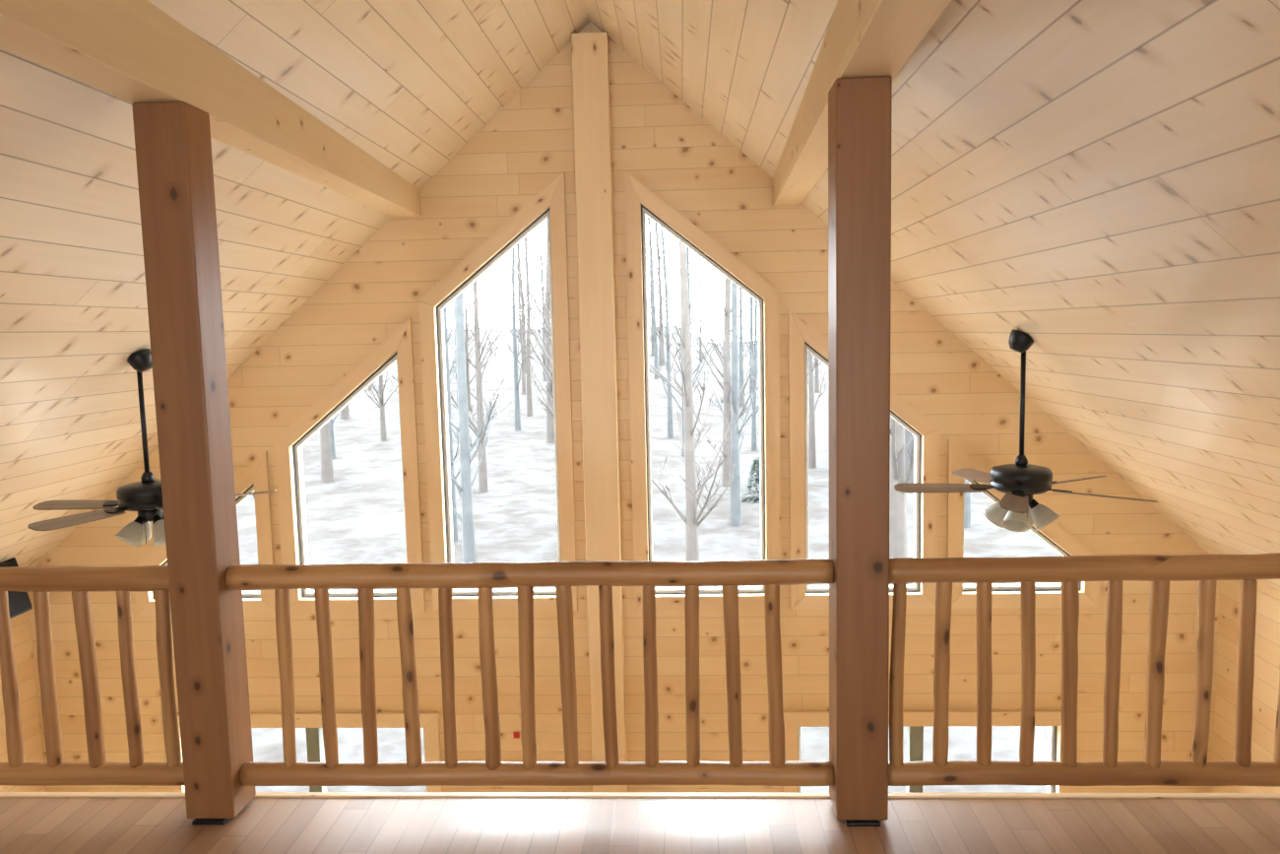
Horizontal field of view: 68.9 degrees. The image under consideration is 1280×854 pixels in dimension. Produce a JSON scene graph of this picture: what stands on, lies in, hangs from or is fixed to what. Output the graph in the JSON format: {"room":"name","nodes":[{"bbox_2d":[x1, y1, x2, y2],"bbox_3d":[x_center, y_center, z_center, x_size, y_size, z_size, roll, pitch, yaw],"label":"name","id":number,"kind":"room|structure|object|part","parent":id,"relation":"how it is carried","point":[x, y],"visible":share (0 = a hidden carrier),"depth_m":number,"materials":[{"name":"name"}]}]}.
{"room":"cabin loft","nodes":[
{"label":"cabin loft","id":0,"kind":"room"},
{"bbox_2d":[0,610,45,791],"bbox_3d":[-4.843,3.139,2.618,0.150,3.138,9.110,-1,6,3],"label":"wall","id":1,"kind":"structure","parent":0,"point":[20,624],"depth_m":6.96,"materials":[{"name":"brown wood"}]},
{"bbox_2d":[0,557,32,618],"bbox_3d":[-4.423,1.126,6.358,0.406,0.423,0.240,-1,6,3],"label":"wall speaker","id":2,"kind":"object","parent":1,"relation":"attached to","point":[20,603],"visible":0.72,"depth_m":6.36,"materials":[{"name":"black metal"}]},
{"bbox_2d":[27,21,1219,792],"bbox_3d":[-0.257,0.667,6.836,8.700,6.975,0.200,-1,6,3],"label":"wall","id":3,"kind":"structure","parent":0,"point":[657,138],"depth_m":6.69,"materials":[{"name":"brown wood"}]},
{"bbox_2d":[133,450,275,615],"bbox_3d":[-3.229,0.782,6.927,1.062,1.213,0.150,-1,6,3],"label":"window","id":4,"kind":"structure","parent":3,"relation":"in","point":[257,473],"depth_m":6.85,"materials":[{"name":"brown wood"}]},
{"bbox_3d":[-3.226,0.836,6.973,0.848,0.882,0.070,-1,6,3],"label":"frame","id":5,"kind":"part","parent":4,"relation":"part of","materials":[{"name":"white plastic"}]},
{"bbox_2d":[164,711,442,791],"bbox_3d":[-2.525,2.988,7.127,2.092,1.712,0.150,-1,6,3],"label":"window","id":6,"kind":"structure","parent":3,"relation":"in","point":[429,721],"depth_m":6.96,"materials":[{"name":"brown wood"}]},
{"bbox_3d":[-2.523,2.984,7.167,1.878,1.498,0.070,-1,6,3],"label":"frame","id":7,"kind":"part","parent":6,"relation":"part of","materials":[{"name":"white plastic"}]},
{"bbox_2d":[274,318,425,614],"bbox_3d":[-2.121,0.296,6.826,1.040,2.151,0.150,-1,6,3],"label":"window","id":8,"kind":"structure","parent":3,"relation":"in","point":[400,341],"depth_m":6.77,"materials":[{"name":"brown wood"}]},
{"bbox_3d":[-2.118,0.351,6.872,0.826,1.818,0.070,-1,6,3],"label":"frame","id":9,"kind":"part","parent":8,"relation":"part of","materials":[{"name":"white plastic"}]},
{"bbox_2d":[418,172,577,612],"bbox_3d":[-1.019,-0.208,6.723,1.060,3.125,0.150,-1,6,3],"label":"window","id":10,"kind":"structure","parent":3,"relation":"in","point":[552,196],"depth_m":6.66,"materials":[{"name":"brown wood"}]},
{"bbox_3d":[-1.015,-0.155,6.769,0.846,2.796,0.070,-1,6,3],"label":"frame","id":11,"kind":"part","parent":10,"relation":"part of","materials":[{"name":"white plastic"}]},
{"bbox_2d":[513,727,521,738],"bbox_3d":[-0.875,2.288,6.923,0.130,0.110,0.020,-1,6,3],"label":"wall outlet","id":12,"kind":"object","parent":3,"relation":"attached to","point":[516,734],"visible":0.38,"depth_m":6.93,"materials":[{"name":"red plastic"}]},
{"bbox_2d":[571,32,627,791],"bbox_3d":[-0.263,0.749,6.678,0.244,6.843,0.129,-1,6,3],"label":"column","id":13,"kind":"structure","parent":3,"relation":"attached to","point":[589,50],"depth_m":6.48,"materials":[{"name":"brown wood"}]},
{"bbox_2d":[624,170,781,611],"bbox_3d":[0.460,-0.235,6.653,1.060,3.125,0.150,-1,6,3],"label":"window","id":14,"kind":"structure","parent":3,"relation":"in","point":[637,195],"depth_m":6.59,"materials":[{"name":"brown wood"}]},
{"bbox_3d":[0.463,-0.181,6.699,0.846,2.796,0.070,-1,6,3],"label":"frame","id":15,"kind":"part","parent":14,"relation":"part of","materials":[{"name":"white plastic"}]},
{"bbox_2d":[788,309,939,609],"bbox_3d":[1.584,0.230,6.651,1.040,2.151,0.150,-1,6,3],"label":"window","id":16,"kind":"structure","parent":3,"relation":"in","point":[800,332],"depth_m":6.60,"materials":[{"name":"brown wood"}]},
{"bbox_3d":[1.587,0.285,6.697,0.826,1.818,0.070,-1,6,3],"label":"frame","id":17,"kind":"part","parent":16,"relation":"part of","materials":[{"name":"white plastic"}]},
{"bbox_2d":[782,709,1074,792],"bbox_3d":[2.109,2.906,6.909,2.092,1.712,0.150,-1,6,3],"label":"window","id":18,"kind":"structure","parent":3,"relation":"in","point":[915,721],"depth_m":6.79,"materials":[{"name":"brown wood"}]},
{"bbox_2d":[946,439,1099,608],"bbox_3d":[2.713,0.677,6.647,1.062,1.213,0.150,-1,6,3],"label":"window","id":19,"kind":"structure","parent":3,"relation":"in","point":[957,459],"depth_m":6.61,"materials":[{"name":"brown wood"}]},
{"bbox_3d":[2.716,0.731,6.693,0.848,0.882,0.070,-1,6,3],"label":"frame","id":20,"kind":"part","parent":19,"relation":"part of","materials":[{"name":"white plastic"}]},
{"bbox_2d":[0,0,1279,589],"bbox_3d":[-0.506,-0.376,1.951,9.200,4.277,9.310,-1,6,3],"label":"ceiling","id":21,"kind":"structure","parent":0,"point":[1097,181],"depth_m":4.06,"materials":[{"name":"brown wood"}]},
{"bbox_2d":[28,348,277,547],"bbox_3d":[-2.859,0.117,5.302,1.273,1.114,1.323,-1,6,3],"label":"ceiling fan","id":22,"kind":"object","parent":21,"relation":"hanging from","point":[145,496],"visible":0.73,"depth_m":5.22,"materials":[{"name":"black metal"}]},
{"bbox_3d":[-3.238,0.447,5.363,0.498,0.006,0.136,-1,18,5],"label":"blade","id":23,"kind":"part","parent":22,"relation":"part of","materials":[{"name":"brown wood"}]},
{"bbox_3d":[-2.969,0.486,4.924,0.136,0.006,0.498,14,11,21],"label":"blade","id":24,"kind":"part","parent":22,"relation":"part of","materials":[{"name":"brown wood"}]},
{"bbox_3d":[-2.987,0.437,5.340,0.175,0.007,0.068,-1,18,5],"label":"blade arm","id":25,"kind":"part","parent":22,"relation":"part of","materials":[{"name":"black metal"}]},
{"bbox_3d":[-2.871,0.454,5.154,0.068,0.007,0.175,14,11,21],"label":"blade arm","id":26,"kind":"part","parent":22,"relation":"part of","materials":[{"name":"black metal"}]},
{"bbox_3d":[-2.873,0.610,5.231,0.141,0.151,0.148,-1,6,3],"label":"lamp shade","id":27,"kind":"part","parent":22,"relation":"part of","materials":[{"name":"white glass"}]},
{"bbox_2d":[133,515,143,524],"bbox_3d":[-2.837,0.533,5.276,0.058,0.065,0.062,-1,6,3],"label":"socket","id":28,"kind":"object","parent":22,"relation":"attached to","point":[139,520],"depth_m":5.26,"materials":[{"name":"black metal"}]},
{"bbox_3d":[-2.909,0.591,5.419,0.148,0.151,0.141,-1,6,3],"label":"lamp shade","id":29,"kind":"part","parent":22,"relation":"part of","materials":[{"name":"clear glass"}]},
{"bbox_2d":[152,514,163,523],"bbox_3d":[-2.738,0.529,5.297,0.062,0.065,0.058,-1,6,3],"label":"socket","id":30,"kind":"object","parent":22,"relation":"attached to","point":[157,519],"depth_m":5.28,"materials":[{"name":"black metal"}]},
{"bbox_3d":[-2.684,0.602,5.267,0.148,0.151,0.141,-1,6,3],"label":"lamp shade","id":31,"kind":"part","parent":22,"relation":"part of","materials":[{"name":"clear glass"}]},
{"bbox_3d":[-2.426,0.408,5.553,0.498,0.006,0.136,-5,-5,-31],"label":"blade","id":32,"kind":"part","parent":22,"relation":"part of","materials":[{"name":"brown wood"}]},
{"bbox_2d":[0,0,420,217],"bbox_3d":[-1.712,-1.213,2.022,0.185,0.418,9.107,-1,6,1],"label":"ceiling beam","id":33,"kind":"structure","parent":21,"relation":"attached to","point":[132,51],"depth_m":3.29,"materials":[{"name":"brown wood"}]},
{"bbox_2d":[772,0,951,206],"bbox_3d":[0.671,-1.255,1.910,0.185,0.418,9.107,-1,6,4],"label":"ceiling beam","id":34,"kind":"structure","parent":21,"relation":"attached to","point":[863,37],"depth_m":3.10,"materials":[{"name":"brown wood"}]},
{"bbox_2d":[894,328,1157,531],"bbox_3d":[2.080,0.016,5.198,1.290,1.114,1.319,-1,6,3],"label":"ceiling fan","id":35,"kind":"object","parent":21,"relation":"hanging from","point":[1017,509],"visible":1,"depth_m":5.14,"materials":[{"name":"wood"},{"name":"black metal"},{"name":"frosted glass"}]},
{"bbox_3d":[1.694,0.345,5.272,0.498,0.006,0.136,0,18,8],"label":"blade","id":36,"kind":"part","parent":35,"relation":"part of","materials":[{"name":"brown wood"}]},
{"bbox_3d":[2.050,0.298,5.643,0.136,0.006,0.498,-14,8,-9],"label":"blade","id":37,"kind":"part","parent":35,"relation":"part of","materials":[{"name":"brown wood"}]},
{"bbox_3d":[1.943,0.336,5.237,0.175,0.007,0.068,0,18,8],"label":"blade arm","id":38,"kind":"part","parent":35,"relation":"part of","materials":[{"name":"black metal"}]},
{"bbox_3d":[2.020,0.492,5.306,0.148,0.151,0.141,-1,6,3],"label":"lamp shade","id":39,"kind":"part","parent":35,"relation":"part of","materials":[{"name":"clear glass"}]},
{"bbox_3d":[1.940,0.386,4.820,0.136,0.006,0.498,15,12,24],"label":"blade","id":40,"kind":"part","parent":35,"relation":"part of","materials":[{"name":"brown wood"}]},
{"bbox_3d":[2.057,0.510,5.118,0.141,0.151,0.148,-1,6,3],"label":"lamp shade","id":41,"kind":"part","parent":35,"relation":"part of","materials":[{"name":"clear glass"}]},
{"bbox_3d":[2.049,0.354,5.044,0.068,0.007,0.175,15,12,24],"label":"blade arm","id":42,"kind":"part","parent":35,"relation":"part of","materials":[{"name":"black metal"}]},
{"bbox_3d":[2.208,0.484,5.342,0.141,0.151,0.148,-1,6,3],"label":"lamp shade","id":43,"kind":"part","parent":35,"relation":"part of","materials":[{"name":"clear glass"}]},
{"bbox_2d":[1028,498,1038,509],"bbox_3d":[2.191,0.429,5.184,0.062,0.065,0.058,-1,6,3],"label":"socket","id":44,"kind":"object","parent":35,"relation":"attached to","point":[1033,503],"depth_m":5.17,"materials":[{"name":"black metal"}]},
{"bbox_3d":[2.245,0.502,5.154,0.148,0.151,0.141,-1,6,3],"label":"lamp shade","id":45,"kind":"part","parent":35,"relation":"part of","materials":[{"name":"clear glass"}]},
{"bbox_3d":[2.515,0.311,5.421,0.498,0.006,0.136,-4,-5,-28],"label":"blade","id":46,"kind":"part","parent":35,"relation":"part of","materials":[{"name":"brown wood"}]},
{"bbox_3d":[2.447,0.365,4.912,0.498,0.006,0.136,4,-4,43],"label":"blade","id":47,"kind":"part","parent":35,"relation":"part of","materials":[{"name":"brown wood"}]},
{"bbox_2d":[0,796,1279,853],"bbox_3d":[-0.528,1.764,0.683,8.700,0.020,5.940,-1,6,3],"label":"floor","id":48,"kind":"structure","parent":0,"point":[28,824],"depth_m":3.40,"materials":[{"name":"brown wood"}]},
{"bbox_2d":[131,101,255,824],"bbox_3d":[-1.639,0.169,3.454,0.185,2.627,0.213,-1,6,3],"label":"wooden post","id":49,"kind":"object","parent":48,"relation":"on","point":[173,144],"visible":1,"depth_m":3.38,"materials":[{"name":"brown wood"}]},
{"bbox_2d":[0,565,184,785],"bbox_3d":[-2.661,0.964,3.593,1.893,0.867,0.101,-1,6,3],"label":"log railing","id":50,"kind":"object","parent":49,"relation":"attached to","point":[39,580],"visible":0.98,"depth_m":3.55,"materials":[{"name":"brown wood"}]},
{"bbox_3d":[-2.670,0.584,3.552,1.893,0.101,0.097,-1,6,3],"label":"rail","id":51,"kind":"part","parent":50,"relation":"part of","materials":[{"name":"brown wood"}]},
{"bbox_3d":[-2.652,1.350,3.635,1.893,0.091,0.093,-1,6,3],"label":"rail","id":52,"kind":"part","parent":50,"relation":"part of","materials":[{"name":"brown wood"}]},
{"bbox_3d":[-1.610,1.470,3.590,0.120,0.012,0.213,-1,6,3],"label":"plate","id":53,"kind":"part","parent":49,"relation":"part of","materials":[{"name":"black metal"}]},
{"bbox_2d":[225,558,833,785],"bbox_3d":[-0.410,0.927,3.489,2.236,0.865,0.100,-1,6,3],"label":"log railing","id":54,"kind":"object","parent":49,"relation":"attached to","point":[485,576],"visible":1,"depth_m":3.46,"materials":[{"name":"brown wood"}]},
{"bbox_3d":[-0.419,0.545,3.448,2.236,0.098,0.098,-1,6,3],"label":"rail","id":55,"kind":"part","parent":54,"relation":"part of","materials":[{"name":"brown wood"}]},
{"bbox_3d":[-0.401,1.311,3.531,2.236,0.092,0.095,-1,6,3],"label":"rail","id":56,"kind":"part","parent":54,"relation":"part of","materials":[{"name":"brown wood"}]},
{"bbox_2d":[828,75,892,826],"bbox_3d":[0.783,0.127,3.340,0.185,2.627,0.213,-1,6,3],"label":"wooden post","id":57,"kind":"object","parent":48,"relation":"on","point":[860,109],"visible":1,"depth_m":3.26,"materials":[{"name":"brown wood"}]},
{"bbox_3d":[0.812,1.427,3.475,0.120,0.012,0.213,-1,6,3],"label":"plate","id":58,"kind":"part","parent":57,"relation":"part of","materials":[{"name":"black metal"}]},
{"bbox_2d":[888,552,1279,786],"bbox_3d":[1.840,0.887,3.381,1.893,0.866,0.101,-1,6,3],"label":"log railing","id":59,"kind":"object","parent":57,"relation":"attached to","point":[1160,569],"visible":0.99,"depth_m":3.37,"materials":[{"name":"brown wood"}]},
{"bbox_3d":[1.849,1.270,3.423,1.893,0.094,0.094,-1,6,3],"label":"rail","id":60,"kind":"part","parent":59,"relation":"part of","materials":[{"name":"brown wood"}]},
{"bbox_3d":[1.832,0.505,3.341,1.893,0.098,0.098,-1,6,3],"label":"rail","id":61,"kind":"part","parent":59,"relation":"part of","materials":[{"name":"brown wood"}]},
{"bbox_2d":[1211,579,1279,792],"bbox_3d":[3.996,2.983,2.201,0.150,3.138,9.110,-1,6,3],"label":"wall","id":62,"kind":"structure","parent":0,"point":[1267,620],"depth_m":6.21,"materials":[{"name":"brown wood"}]},
{"bbox_2d":[0,791,1279,798],"bbox_3d":[-0.390,1.578,3.664,8.700,0.286,0.034,-1,6,3],"label":"trim","id":63,"kind":"structure","parent":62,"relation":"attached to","point":[2,794],"depth_m":3.64,"materials":[{"name":"brown wood"}]},
{"label":"outside","id":64,"kind":"structure","parent":0,"visible":0},
{"bbox_2d":[236,324,1063,792],"bbox_3d":[1.816,-3.000,52.144,220.000,6.325,90.000,-1,6,3],"label":"ground","id":65,"kind":"structure","parent":64,"point":[357,516],"depth_m":28.22,"materials":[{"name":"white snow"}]},
{"bbox_2d":[320,421,333,482],"bbox_3d":[-11.575,-6.756,32.240,3.042,18.141,3.265,-5,7,-32],"label":"bare tree","id":66,"kind":"object","parent":65,"relation":"on","point":[327,472],"visible":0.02,"depth_m":33.04,"materials":[{"name":"beige plant"}]},
{"bbox_2d":[328,412,338,458],"bbox_3d":[-12.539,-4.593,37.437,2.219,12.222,1.741,-5,7,-28],"label":"bare tree","id":67,"kind":"object","parent":65,"relation":"on","point":[331,421],"visible":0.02,"depth_m":37.75,"materials":[{"name":"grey plant"}]},
{"bbox_2d":[339,403,350,419],"bbox_3d":[-15.688,-9.412,47.274,3.380,18.781,3.149,3,8,38],"label":"bare tree","id":68,"kind":"object","parent":65,"relation":"on","point":[345,413],"visible":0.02,"depth_m":48.23,"materials":[{"name":"beige plant"}]},
{"bbox_2d":[364,368,397,441],"bbox_3d":[-11.538,-5.897,40.499,2.199,13.701,2.267,1,6,20],"label":"bare tree","id":69,"kind":"object","parent":65,"relation":"on","point":[380,393],"visible":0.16,"depth_m":41.23,"materials":[{"name":"beige plant"}]},
{"bbox_2d":[390,292,511,588],"bbox_3d":[-3.502,-3.847,17.739,2.739,15.468,1.895,-4,6,-21],"label":"bare tree","id":70,"kind":"object","parent":65,"relation":"on","point":[465,490],"visible":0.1,"depth_m":17.76,"materials":[{"name":"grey plant"}]},
{"bbox_2d":[448,286,471,401],"bbox_3d":[-10.549,-6.665,53.330,1.976,10.994,1.616,-3,6,-15],"label":"bare tree","id":71,"kind":"object","parent":65,"relation":"on","point":[471,287],"visible":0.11,"depth_m":53.44,"materials":[{"name":"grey plant"}]},
{"bbox_2d":[448,291,485,358],"bbox_3d":[-10.890,-9.257,58.068,2.417,14.606,2.345,3,7,33],"label":"bare tree","id":72,"kind":"object","parent":65,"relation":"on","point":[463,291],"visible":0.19,"depth_m":58.42,"materials":[{"name":"beige plant"}]},
{"bbox_2d":[450,284,489,410],"bbox_3d":[-9.435,-6.912,49.482,2.038,12.693,2.100,3,7,37],"label":"bare tree","id":73,"kind":"object","parent":65,"relation":"on","point":[467,328],"visible":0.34,"depth_m":49.93,"materials":[{"name":"beige plant"}]},
{"bbox_2d":[443,297,499,541],"bbox_3d":[-4.739,-3.376,23.132,2.380,13.109,1.867,-2,6,-2],"label":"bare tree","id":74,"kind":"object","parent":65,"relation":"on","point":[455,522],"visible":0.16,"depth_m":23.29,"materials":[{"name":"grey plant"}]},
{"bbox_2d":[448,275,506,492],"bbox_3d":[-5.510,-5.254,29.281,2.554,15.432,2.477,-1,6,4],"label":"bare tree","id":75,"kind":"object","parent":65,"relation":"on","point":[482,472],"visible":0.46,"depth_m":29.68,"materials":[{"name":"beige plant"}]},
{"bbox_2d":[489,238,542,430],"bbox_3d":[-5.779,-6.767,42.685,2.622,14.586,2.144,-3,6,-17],"label":"bare tree","id":76,"kind":"object","parent":65,"relation":"on","point":[517,379],"visible":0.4,"depth_m":42.93,"materials":[{"name":"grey plant"}]},
{"bbox_2d":[498,227,544,416],"bbox_3d":[-5.987,-9.106,47.064,3.026,17.805,2.890,-6,8,-40],"label":"bare tree","id":77,"kind":"object","parent":65,"relation":"on","point":[528,359],"visible":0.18,"depth_m":47.43,"materials":[{"name":"beige plant"}]},
{"bbox_2d":[500,235,543,394],"bbox_3d":[-7.100,-9.129,55.380,2.542,14.962,2.428,-2,6,-3],"label":"bare tree","id":78,"kind":"object","parent":65,"relation":"on","point":[524,390],"visible":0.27,"depth_m":55.89,"materials":[{"name":"beige plant"}]},
{"bbox_2d":[508,244,537,369],"bbox_3d":[-8.618,-12.001,65.451,2.837,16.919,3.045,-2,6,-10],"label":"bare tree","id":79,"kind":"object","parent":65,"relation":"on","point":[522,297],"visible":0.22,"depth_m":65.82,"materials":[{"name":"beige plant"}]},
{"bbox_2d":[496,250,553,394],"bbox_3d":[-1.476,-5.701,20.844,3.294,18.306,3.069,2,7,32],"label":"bare tree","id":80,"kind":"object","parent":65,"relation":"on","point":[539,310],"visible":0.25,"depth_m":20.88,"materials":[{"name":"beige plant"}]},
{"bbox_2d":[516,220,554,443],"bbox_3d":[-3.720,-7.992,39.265,3.018,17.999,3.239,-2,6,-3],"label":"bare tree","id":81,"kind":"object","parent":65,"relation":"on","point":[549,418],"visible":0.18,"depth_m":39.66,"materials":[{"name":"beige plant"}]},
{"bbox_2d":[524,225,551,382],"bbox_3d":[-6.685,-10.799,61.204,2.321,16.290,2.958,-7,8,-44],"label":"bare tree","id":82,"kind":"object","parent":65,"relation":"on","point":[539,233],"visible":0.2,"depth_m":61.28,"materials":[{"name":"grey plant"}]},
{"bbox_2d":[525,289,553,416],"bbox_3d":[-1.941,-5.219,25.146,2.598,16.184,2.678,-3,6,-12],"label":"bare tree","id":83,"kind":"object","parent":65,"relation":"on","point":[535,383],"visible":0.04,"depth_m":25.83,"materials":[{"name":"beige plant"}]},
{"bbox_2d":[530,257,553,402],"bbox_3d":[-3.058,-5.441,34.465,2.270,14.142,2.340,-4,6,-21],"label":"bare tree","id":84,"kind":"object","parent":65,"relation":"on","point":[545,391],"visible":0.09,"depth_m":34.93,"materials":[{"name":"beige plant"}]},
{"bbox_2d":[645,220,665,355],"bbox_3d":[1.034,-14.017,72.567,2.842,17.513,2.976,1,7,24],"label":"bare tree","id":85,"kind":"object","parent":65,"relation":"on","point":[650,284],"visible":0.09,"depth_m":72.88,"materials":[{"name":"beige plant"}]},
{"bbox_2d":[645,216,668,379],"bbox_3d":[0.769,-10.552,61.031,2.272,15.453,2.777,4,8,42],"label":"bare tree","id":86,"kind":"object","parent":65,"relation":"on","point":[656,376],"visible":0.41,"depth_m":61.20,"materials":[{"name":"grey plant"}]},
{"bbox_2d":[646,220,679,438],"bbox_3d":[1.103,-5.944,40.366,2.419,13.459,1.979,-4,6,-24],"label":"bare tree","id":87,"kind":"object","parent":65,"relation":"on","point":[668,367],"visible":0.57,"depth_m":40.51,"materials":[{"name":"grey plant"}]},
{"bbox_2d":[647,221,679,365],"bbox_3d":[1.230,-13.238,67.444,3.266,18.146,3.042,4,8,44],"label":"bare tree","id":88,"kind":"object","parent":65,"relation":"on","point":[660,328],"visible":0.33,"depth_m":68.00,"materials":[{"name":"beige plant"}]},
{"bbox_2d":[645,218,717,456],"bbox_3d":[1.407,-6.367,34.902,2.906,16.005,2.280,-1,6,3],"label":"bare tree","id":89,"kind":"object","parent":65,"relation":"on","point":[673,277],"visible":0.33,"depth_m":35.50,"materials":[{"name":"grey plant"}]},
{"bbox_2d":[648,237,738,586],"bbox_3d":[0.985,-3.608,17.457,2.453,14.823,2.379,-7,8,-44],"label":"bare tree","id":90,"kind":"object","parent":65,"relation":"on","point":[690,519],"visible":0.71,"depth_m":17.52,"materials":[{"name":"beige plant"}]},
{"bbox_2d":[667,246,720,384],"bbox_3d":[2.359,-8.097,45.566,3.087,17.000,2.422,-5,7,-33],"label":"bare tree","id":91,"kind":"object","parent":65,"relation":"on","point":[687,250],"visible":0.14,"depth_m":45.43,"materials":[{"name":"grey plant"}]},
{"bbox_2d":[690,255,714,361],"bbox_3d":[4.851,-11.360,74.103,2.289,14.107,2.397,-3,6,-19],"label":"bare tree","id":92,"kind":"object","parent":65,"relation":"on","point":[698,269],"visible":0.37,"depth_m":74.03,"materials":[{"name":"beige plant"}]},
{"bbox_2d":[689,269,759,486],"bbox_3d":[2.835,-5.564,29.064,2.586,15.426,2.776,-5,7,-32],"label":"bare tree","id":93,"kind":"object","parent":65,"relation":"on","point":[726,467],"visible":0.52,"depth_m":29.33,"materials":[{"name":"beige plant"}]},
{"bbox_2d":[714,288,747,381],"bbox_3d":[6.480,-10.594,66.789,2.163,15.185,2.757,1,6,17],"label":"bare tree","id":94,"kind":"object","parent":65,"relation":"on","point":[738,288],"visible":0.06,"depth_m":66.77,"materials":[{"name":"grey plant"}]},
{"bbox_2d":[706,281,759,525],"bbox_3d":[2.713,-4.940,23.552,1.912,15.604,2.763,-3,6,-15],"label":"bare tree","id":95,"kind":"object","parent":65,"relation":"on","point":[736,495],"visible":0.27,"depth_m":24.03,"materials":[{"name":"grey plant"}]},
{"bbox_2d":[714,287,758,406],"bbox_3d":[5.748,-9.648,52.401,3.129,17.667,2.165,0,6,11],"label":"bare tree","id":96,"kind":"object","parent":65,"relation":"on","point":[740,337],"visible":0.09,"depth_m":52.51,"materials":[{"name":"grey plant"}]},
{"bbox_2d":[740,298,759,450],"bbox_3d":[4.715,-4.584,37.744,1.725,11.734,2.109,3,7,36],"label":"bare tree","id":97,"kind":"object","parent":65,"relation":"on","point":[753,418],"visible":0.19,"depth_m":38.01,"materials":[{"name":"grey plant"}]},
{"bbox_2d":[742,295,758,391],"bbox_3d":[7.110,-11.021,58.809,3.262,18.418,2.257,-4,6,-22],"label":"bare tree","id":98,"kind":"object","parent":65,"relation":"on","point":[751,305],"visible":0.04,"depth_m":59.69,"materials":[{"name":"grey plant"}]},
{"bbox_2d":[741,456,760,503],"bbox_3d":[3.413,1.542,27.182,1.190,1.344,1.208,-1,6,3],"label":"evergreen shrub","id":99,"kind":"object","parent":65,"relation":"on","point":[756,461],"visible":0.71,"depth_m":27.00,"materials":[{"name":"green plant"}]},
{"bbox_2d":[807,355,821,392],"bbox_3d":[10.865,-9.117,57.816,2.419,14.619,2.347,-7,8,-44],"label":"bare tree","id":100,"kind":"object","parent":65,"relation":"on","point":[816,378],"visible":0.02,"depth_m":58.62,"materials":[{"name":"beige plant"}]},
{"bbox_2d":[807,355,826,383],"bbox_3d":[8.525,-7.282,47.791,2.493,14.077,1.725,-4,7,-27],"label":"bare tree","id":101,"kind":"object","parent":65,"relation":"on","point":[807,355],"visible":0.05,"depth_m":48.39,"materials":[{"name":"grey plant"}]},
{"bbox_2d":[807,350,827,467],"bbox_3d":[6.127,-6.095,32.447,2.555,15.741,2.675,2,7,29],"label":"bare tree","id":102,"kind":"object","parent":65,"relation":"on","point":[811,416],"visible":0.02,"depth_m":33.04,"materials":[{"name":"beige plant"}]},
{"bbox_2d":[889,416,913,584],"bbox_3d":[5.176,-5.277,17.686,2.947,17.577,3.163,3,7,36],"label":"bare tree","id":103,"kind":"object","parent":65,"relation":"on","point":[898,541],"visible":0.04,"depth_m":18.40,"materials":[{"name":"beige plant"}]},
{"bbox_2d":[904,428,913,478],"bbox_3d":[9.526,0.293,31.808,3.400,3.200,2.800,-1,6,3],"label":"storage shed","id":104,"kind":"object","parent":65,"relation":"on","point":[908,434],"visible":0.03,"depth_m":30.67,"materials":[{"name":"grey"}]},
{"bbox_2d":[963,479,971,527],"bbox_3d":[7.945,-4.255,22.162,2.009,14.105,2.561,1,6,24],"label":"bare tree","id":105,"kind":"object","parent":65,"relation":"on","point":[967,506],"visible":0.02,"depth_m":22.89,"materials":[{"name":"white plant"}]}
]}

